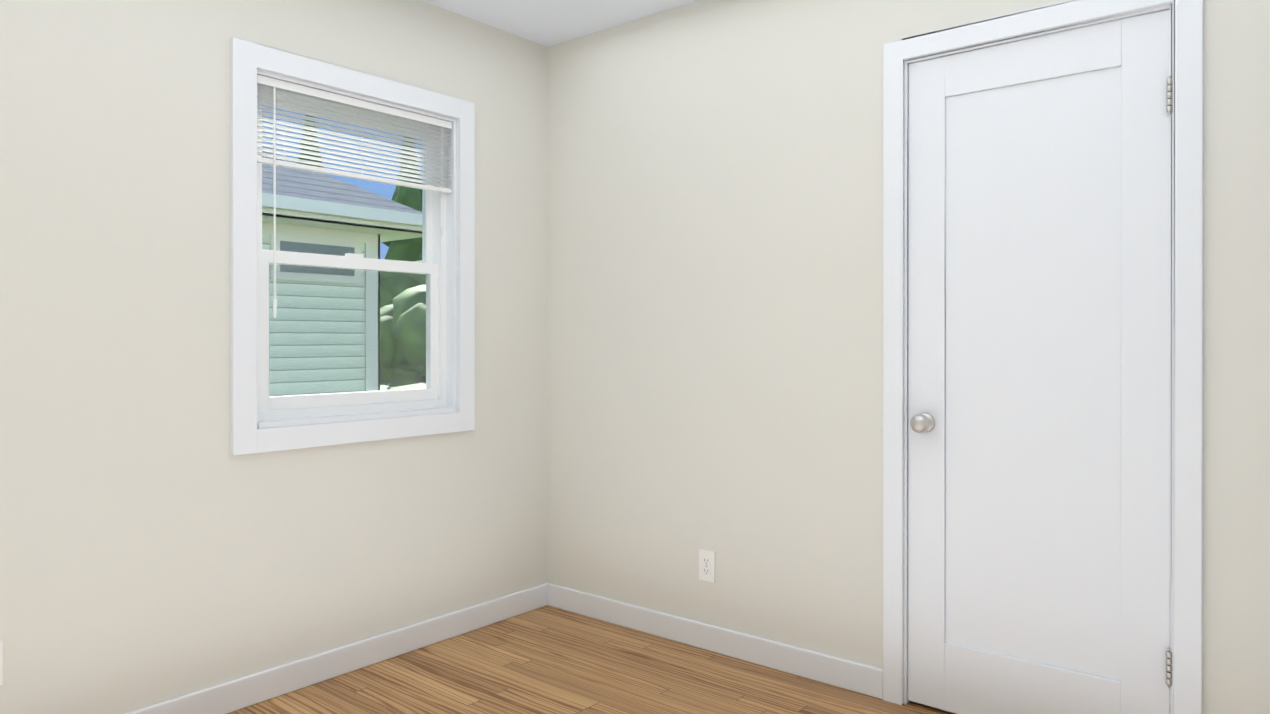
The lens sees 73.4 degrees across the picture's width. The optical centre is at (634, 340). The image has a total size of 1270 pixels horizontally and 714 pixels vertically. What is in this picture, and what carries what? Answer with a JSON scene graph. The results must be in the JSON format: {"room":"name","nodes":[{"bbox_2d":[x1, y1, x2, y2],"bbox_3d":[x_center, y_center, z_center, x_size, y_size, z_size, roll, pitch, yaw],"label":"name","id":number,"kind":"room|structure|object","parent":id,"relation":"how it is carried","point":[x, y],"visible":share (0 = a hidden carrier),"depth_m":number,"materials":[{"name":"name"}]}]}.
{"room":"empty bedroom","nodes":[
{"label":"empty bedroom","id":0,"kind":"room"},
{"bbox_2d":[0,0,546,713],"bbox_3d":[-1.665,-0.112,2.293,0.150,2.540,4.150,0,0,39],"label":"wall","id":1,"kind":"structure","parent":0,"point":[158,542],"depth_m":2.57,"materials":[{"name":"paint"}]},
{"bbox_2d":[0,640,2,685],"bbox_3d":[-1.659,0.834,2.178,0.008,0.115,0.070,0,0,39],"label":"electrical outlet","id":2,"kind":"object","parent":1,"relation":"attached to","point":[1,662],"visible":1,"depth_m":2.20,"materials":[{"name":"white plastic"}]},
{"bbox_2d":[125,583,548,713],"bbox_3d":[-1.600,1.111,2.243,0.016,0.095,3.850,0,0,39],"label":"baseboard","id":3,"kind":"structure","parent":1,"relation":"attached to","point":[243,692],"depth_m":2.95,"materials":[{"name":"paint"}]},
{"bbox_2d":[230,37,474,454],"bbox_3d":[-1.009,-0.293,3.075,0.171,1.301,0.962,0,0,39],"label":"window","id":4,"kind":"structure","parent":1,"relation":"in","point":[261,420],"depth_m":3.01,"materials":[{"name":"paint"}]},
{"bbox_2d":[422,0,697,46],"bbox_3d":[-0.434,-1.339,1.279,3.335,0.120,4.150,0,0,39],"label":"ceiling","id":5,"kind":"structure","parent":0,"point":[547,23],"depth_m":3.35,"materials":[{"name":"paint"}]},
{"bbox_2d":[227,605,954,713],"bbox_3d":[-0.434,1.221,1.284,3.335,0.120,4.150,0,0,39],"label":"floor","id":6,"kind":"structure","parent":0,"point":[546,659],"depth_m":2.88,"materials":[{"name":"brown wood"}]},
{"bbox_2d":[547,0,1269,713],"bbox_3d":[0.852,-0.113,2.846,3.035,2.540,0.200,0,0,39],"label":"wall","id":7,"kind":"structure","parent":0,"point":[715,276],"depth_m":3.04,"materials":[{"name":"paint"}]},
{"bbox_2d":[699,549,714,582],"bbox_3d":[0.269,0.845,3.192,0.070,0.115,0.008,0,0,39],"label":"electrical outlet","id":8,"kind":"object","parent":7,"relation":"attached to","point":[706,565],"visible":1,"depth_m":3.19,"materials":[{"name":"white plastic"}]},
{"bbox_2d":[548,583,882,698],"bbox_3d":[0.789,1.110,2.760,3.019,0.095,0.016,0,0,39],"label":"baseboard","id":9,"kind":"structure","parent":7,"relation":"attached to","point":[838,672],"depth_m":3.12,"materials":[{"name":"paint"}]},
{"bbox_2d":[908,10,1172,713],"bbox_3d":[1.135,0.134,2.469,0.718,2.027,0.105,0,0,39],"label":"closet door","id":10,"kind":"structure","parent":7,"relation":"in","point":[1039,375],"depth_m":2.46,"materials":[{"name":"paint"}]},
{"bbox_2d":[883,0,1202,713],"bbox_3d":[1.181,0.102,2.530,0.858,2.112,0.170,0,0,39],"label":"trim","id":11,"kind":"structure","parent":7,"relation":"attached to","point":[1186,346],"depth_m":2.25,"materials":[{"name":"paint"}]},
{"label":"outside","id":12,"kind":"structure","parent":0,"visible":0},
{"bbox_3d":[-23.383,1.800,31.189,69.600,0.200,120.000,0,0,39],"label":"ground","id":13,"kind":"structure","parent":12,"visible":0},
{"bbox_2d":[262,151,421,396],"bbox_3d":[-9.152,-0.791,5.593,7.930,5.086,13.380,0,0,39],"label":"house","id":14,"kind":"structure","parent":13,"relation":"on","point":[350,197],"depth_m":7.75,"materials":[{"name":"green"}]},
{"bbox_2d":[297,115,425,390],"bbox_3d":[-2.111,-3.432,22.763,27.415,10.601,20.834,0,0,39],"label":"trees","id":15,"kind":"object","parent":13,"relation":"on","point":[404,244],"depth_m":13.39,"materials":[{"name":"green plant"}]}
]}

